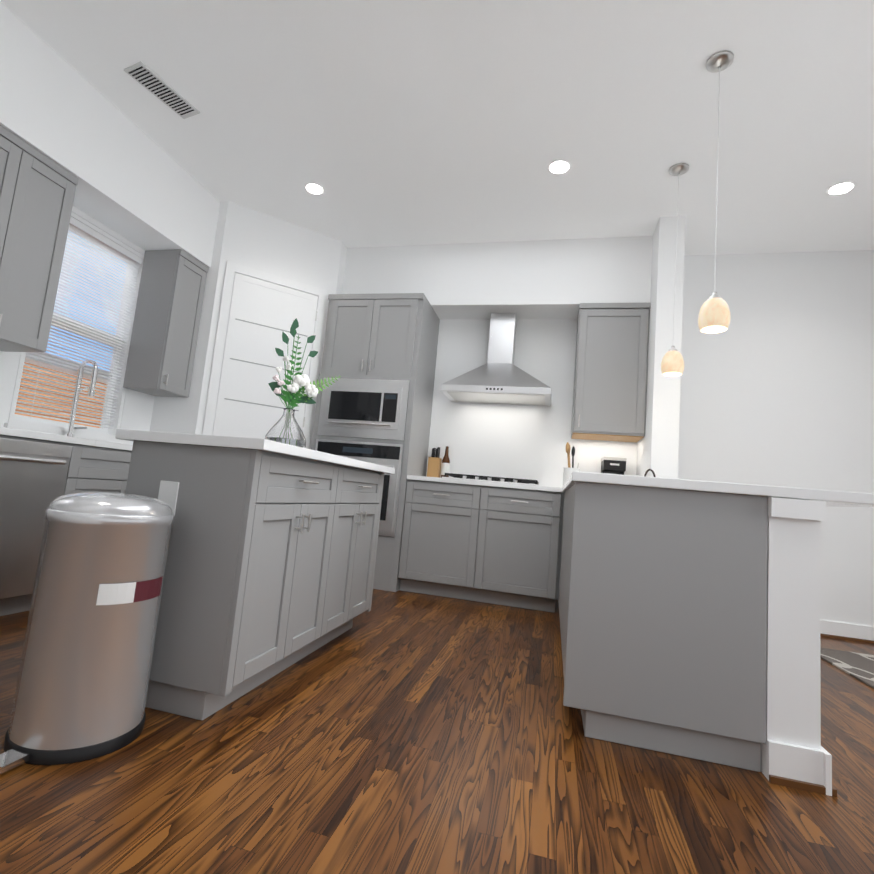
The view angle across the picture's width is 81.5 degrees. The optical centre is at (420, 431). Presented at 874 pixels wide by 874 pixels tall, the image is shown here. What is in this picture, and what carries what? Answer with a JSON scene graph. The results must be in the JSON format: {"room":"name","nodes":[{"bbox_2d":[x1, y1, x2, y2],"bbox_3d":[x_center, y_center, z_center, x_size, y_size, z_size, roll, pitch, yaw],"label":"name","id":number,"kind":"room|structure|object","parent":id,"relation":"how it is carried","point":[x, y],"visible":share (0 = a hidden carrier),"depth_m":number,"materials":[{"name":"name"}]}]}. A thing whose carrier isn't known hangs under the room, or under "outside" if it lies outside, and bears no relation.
{"room":"kitchen","nodes":[
{"label":"kitchen","id":0,"kind":"room"},
{"bbox_2d":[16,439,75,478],"bbox_3d":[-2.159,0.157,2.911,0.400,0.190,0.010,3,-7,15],"label":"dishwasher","id":1,"kind":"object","parent":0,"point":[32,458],"depth_m":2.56,"materials":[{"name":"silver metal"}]},
{"bbox_2d":[72,447,131,478],"bbox_3d":[-1.885,0.216,3.192,0.010,0.190,0.680,3,-7,15],"label":"drawer","id":2,"kind":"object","parent":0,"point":[88,462],"depth_m":2.89,"materials":[{"name":"grey wood"}]},
{"bbox_2d":[0,589,873,873],"bbox_3d":[1.101,1.046,0.798,8.400,0.100,7.040,3,-7,15],"label":"floor","id":3,"kind":"structure","parent":0,"point":[400,732],"depth_m":1.40,"materials":[{"name":"brown wood"}]},
{"bbox_2d":[0,471,79,615],"bbox_3d":[-2.290,0.546,2.458,0.639,0.671,0.693,3,-7,15],"label":"dishwasher","id":4,"kind":"object","parent":3,"relation":"on","point":[24,499],"depth_m":2.49,"materials":[{"name":"silver metal"}]},
{"bbox_2d":[0,427,95,446],"bbox_3d":[-2.229,-0.005,2.559,0.642,0.036,0.765,3,-7,15],"label":"countertop","id":5,"kind":"structure","parent":4,"relation":"on","point":[5,433],"depth_m":2.55,"materials":[{"name":"white stone"}]},
{"bbox_2d":[64,359,97,436],"bbox_3d":[-2.204,-0.202,3.357,0.167,0.545,0.138,3,-7,15],"label":"faucet","id":6,"kind":"object","parent":5,"relation":"on","point":[78,389],"visible":0.98,"depth_m":3.32,"materials":[{"name":"silver metal"}]},
{"bbox_2d":[8,471,126,492],"bbox_3d":[-2.108,0.646,3.160,0.639,0.671,0.890,3,-7,15],"label":"base cabinet","id":7,"kind":"object","parent":3,"relation":"on","point":[86,485],"depth_m":2.90,"materials":[{"name":"grey wood"}]},
{"bbox_2d":[0,492,173,773],"bbox_3d":[-0.987,0.532,1.493,0.357,0.700,0.412,3,-7,15],"label":"trash can","id":8,"kind":"object","parent":3,"relation":"on","point":[84,672],"visible":1,"depth_m":1.39,"materials":[{"name":"silver metal"}]},
{"bbox_2d":[125,441,390,719],"bbox_3d":[-0.643,0.574,2.327,0.533,0.880,1.344,3,-7,15],"label":"kitchen island","id":9,"kind":"object","parent":3,"relation":"on","point":[270,563],"depth_m":1.75,"materials":[{"name":"grey wood"}]},
{"bbox_2d":[115,429,394,472],"bbox_3d":[-0.612,0.121,2.386,0.590,0.036,1.418,3,-7,15],"label":"island countertop","id":10,"kind":"structure","parent":9,"relation":"on","point":[160,438],"depth_m":1.74,"materials":[{"name":"white stone"}]},
{"bbox_2d":[265,318,340,447],"bbox_3d":[-0.558,-0.213,2.402,0.257,0.636,0.266,3,-7,15],"label":"vase","id":11,"kind":"object","parent":10,"relation":"on","point":[285,428],"visible":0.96,"depth_m":2.35,"materials":[{"name":"clear glass"}]},
{"bbox_2d":[311,293,439,591],"bbox_3d":[-0.433,0.060,4.468,0.865,2.437,0.727,3,-7,15],"label":"tall cabinet","id":12,"kind":"object","parent":3,"relation":"on","point":[374,403],"visible":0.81,"depth_m":4.24,"materials":[{"name":"gray painted wood"},{"name":"brushed metal"}]},
{"bbox_2d":[398,479,469,598],"bbox_3d":[0.247,0.880,4.225,0.658,0.880,0.630,3,-7,15],"label":"base cabinet","id":13,"kind":"object","parent":3,"relation":"on","point":[436,515],"depth_m":3.95,"materials":[{"name":"grey wood"}]},
{"bbox_2d":[462,487,561,611],"bbox_3d":[0.766,0.911,4.086,0.659,0.880,0.630,3,-7,15],"label":"base cabinet","id":14,"kind":"object","parent":3,"relation":"on","point":[512,534],"depth_m":3.80,"materials":[{"name":"grey wood"}]},
{"bbox_2d":[554,483,767,771],"bbox_3d":[1.068,0.769,2.662,0.618,0.880,1.967,3,-7,15],"label":"base cabinet","id":15,"kind":"object","parent":3,"relation":"on","point":[662,600],"depth_m":1.72,"materials":[{"name":"grey wood"}]},
{"bbox_2d":[407,471,873,506],"bbox_3d":[0.784,0.335,3.117,2.204,0.036,2.637,3,-7,15],"label":"countertop","id":16,"kind":"structure","parent":15,"relation":"on","point":[832,498],"depth_m":1.73,"materials":[{"name":"white stone"}]},
{"bbox_2d":[427,447,441,477],"bbox_3d":[0.128,0.282,4.569,0.100,0.290,0.110,3,-7,15],"label":"knife block","id":17,"kind":"object","parent":16,"relation":"on","point":[434,465],"visible":0.92,"depth_m":4.52,"materials":[{"name":"brown wood"}]},
{"bbox_2d":[441,446,449,477],"bbox_3d":[0.227,0.284,4.553,0.073,0.300,0.073,3,-7,15],"label":"wine bottle","id":18,"kind":"object","parent":16,"relation":"on","point":[445,467],"visible":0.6,"depth_m":4.52,"materials":[{"name":"brown glass"}]},
{"bbox_2d":[442,473,538,485],"bbox_3d":[0.600,0.407,4.210,0.760,0.044,0.500,3,-7,15],"label":"cooktop","id":19,"kind":"object","parent":16,"relation":"in","point":[496,479],"visible":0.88,"depth_m":4.01,"materials":[{"name":"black metal"}]},
{"bbox_2d":[563,442,579,485],"bbox_3d":[1.214,0.277,4.054,0.134,0.374,0.173,3,-7,15],"label":"utensil crock","id":20,"kind":"object","parent":16,"relation":"on","point":[569,470],"visible":0.6,"depth_m":4.03,"materials":[{"name":"white ceramic"}]},
{"bbox_2d":[601,457,626,474],"bbox_3d":[1.580,0.365,4.165,0.174,0.290,0.204,3,-7,15],"label":"toaster","id":21,"kind":"object","parent":16,"relation":"on","point":[614,464],"visible":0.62,"depth_m":4.09,"materials":[{"name":"black plastic"}]},
{"bbox_2d":[644,469,655,476],"bbox_3d":[1.594,0.329,3.317,0.267,0.166,0.276,3,-7,15],"label":"basket","id":22,"kind":"object","parent":16,"relation":"on","point":[651,470],"visible":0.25,"depth_m":3.40,"materials":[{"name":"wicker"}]},
{"bbox_2d":[820,648,873,688],"bbox_3d":[3.341,1.359,2.207,2.170,0.011,1.840,3,-7,15],"label":"rug","id":23,"kind":"object","parent":3,"relation":"on","point":[859,666],"depth_m":3.02,"materials":[{"name":"grey fabric"}]},
{"bbox_2d":[0,2,873,777],"bbox_3d":[1.551,-0.323,2.180,8.400,3.013,4.540,3,-7,15],"label":"wall","id":24,"kind":"structure","parent":0,"point":[772,384],"depth_m":4.04,"materials":[{"name":"white paint"}]},
{"bbox_2d":[0,125,78,351],"bbox_3d":[-2.288,-1.021,2.660,0.360,1.057,0.638,3,-7,15],"label":"upper cabinet","id":25,"kind":"object","parent":24,"relation":"attached to","point":[37,191],"visible":1,"depth_m":2.75,"materials":[{"name":"grey wood"}]},
{"bbox_2d":[4,212,143,443],"bbox_3d":[-2.336,-0.688,3.478,0.170,1.452,0.840,3,-7,15],"label":"window","id":26,"kind":"structure","parent":24,"relation":"in","point":[131,262],"depth_m":3.51,"materials":[{"name":"white paint"}]},
{"bbox_2d":[123,249,207,397],"bbox_3d":[-1.957,-0.828,3.941,0.360,1.077,0.317,3,-7,15],"label":"upper cabinet","id":27,"kind":"object","parent":24,"relation":"attached to","point":[163,343],"visible":1,"depth_m":3.82,"materials":[{"name":"grey wood"}]},
{"bbox_2d":[202,261,326,448],"bbox_3d":[-1.323,-0.088,4.191,0.610,2.505,0.627,3,-7,15],"label":"pantry door","id":28,"kind":"structure","parent":24,"relation":"in","point":[266,310],"depth_m":4.20,"materials":[{"name":"white paint"}]},
{"bbox_2d":[440,313,551,405],"bbox_3d":[0.693,-0.675,4.400,0.900,0.796,0.499,3,-7,15],"label":"range hood","id":29,"kind":"object","parent":24,"relation":"attached to","point":[499,377],"visible":1,"depth_m":4.32,"materials":[{"name":"silver metal"}]},
{"bbox_2d":[571,303,649,442],"bbox_3d":[1.557,-0.481,4.189,0.537,1.075,0.420,3,-7,15],"label":"upper cabinet","id":30,"kind":"object","parent":24,"relation":"attached to","point":[610,378],"visible":1,"depth_m":4.03,"materials":[{"name":"grey wood"}]},
{"bbox_2d":[769,740,836,796],"bbox_3d":[1.559,1.213,2.773,0.029,0.115,2.601,3,-7,15],"label":"baseboard","id":31,"kind":"structure","parent":24,"relation":"attached to","point":[799,767],"depth_m":1.55,"materials":[{"name":"white paint"}]},
{"bbox_2d":[820,620,873,643],"bbox_3d":[3.935,1.515,3.496,4.272,0.115,0.029,3,-7,15],"label":"baseboard","id":32,"kind":"structure","parent":24,"relation":"attached to","point":[830,629],"depth_m":3.71,"materials":[{"name":"white paint"}]},
{"bbox_2d":[0,0,873,254],"bbox_3d":[1.381,-2.033,1.164,8.400,0.100,7.040,3,-7,15],"label":"ceiling","id":33,"kind":"structure","parent":0,"point":[402,122],"depth_m":2.93,"materials":[{"name":"white paint"}]},
{"bbox_2d":[123,61,199,118],"bbox_3d":[-1.529,-2.018,3.015,0.150,0.010,0.400,2,-8,27],"label":"ceiling vent","id":34,"kind":"object","parent":33,"relation":"in","point":[148,79],"visible":1,"depth_m":2.99,"materials":[{"name":"white metal"}]},
{"bbox_2d":[303,182,325,194],"bbox_3d":[-0.811,-1.855,3.874,0.169,0.003,0.169,9,-8,-30],"label":"recessed light","id":35,"kind":"object","parent":33,"relation":"in","point":[313,188],"depth_m":3.87,"materials":[{"name":"white paint"}]},
{"bbox_2d":[546,159,572,174],"bbox_3d":[0.922,-1.757,3.370,0.169,0.003,0.169,9,-8,-30],"label":"recessed light","id":36,"kind":"object","parent":33,"relation":"in","point":[559,166],"depth_m":3.36,"materials":[{"name":"white paint"}]},
{"bbox_2d":[661,163,688,375],"bbox_3d":[1.612,-1.027,3.203,0.130,1.363,0.130,3,-7,15],"label":"pendant light","id":37,"kind":"object","parent":33,"relation":"hanging from","point":[672,363],"visible":0.98,"depth_m":3.13,"materials":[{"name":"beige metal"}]},
{"bbox_2d":[698,51,733,332],"bbox_3d":[1.405,-1.141,2.402,0.130,1.363,0.130,3,-7,15],"label":"pendant light","id":38,"kind":"object","parent":33,"relation":"hanging from","point":[714,315],"visible":1,"depth_m":2.34,"materials":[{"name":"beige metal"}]},
{"bbox_2d":[824,181,857,195],"bbox_3d":[2.764,-1.595,3.330,0.169,0.003,0.169,9,-8,-30],"label":"recessed light","id":39,"kind":"object","parent":33,"relation":"in","point":[841,188],"depth_m":3.33,"materials":[{"name":"white paint"}]},
{"label":"outside","id":40,"kind":"structure","parent":0,"visible":0},
{"bbox_2d":[15,231,126,427],"bbox_3d":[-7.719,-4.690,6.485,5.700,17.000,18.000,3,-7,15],"label":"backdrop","id":41,"kind":"structure","parent":40,"point":[70,358],"depth_m":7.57,"materials":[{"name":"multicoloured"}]}
]}

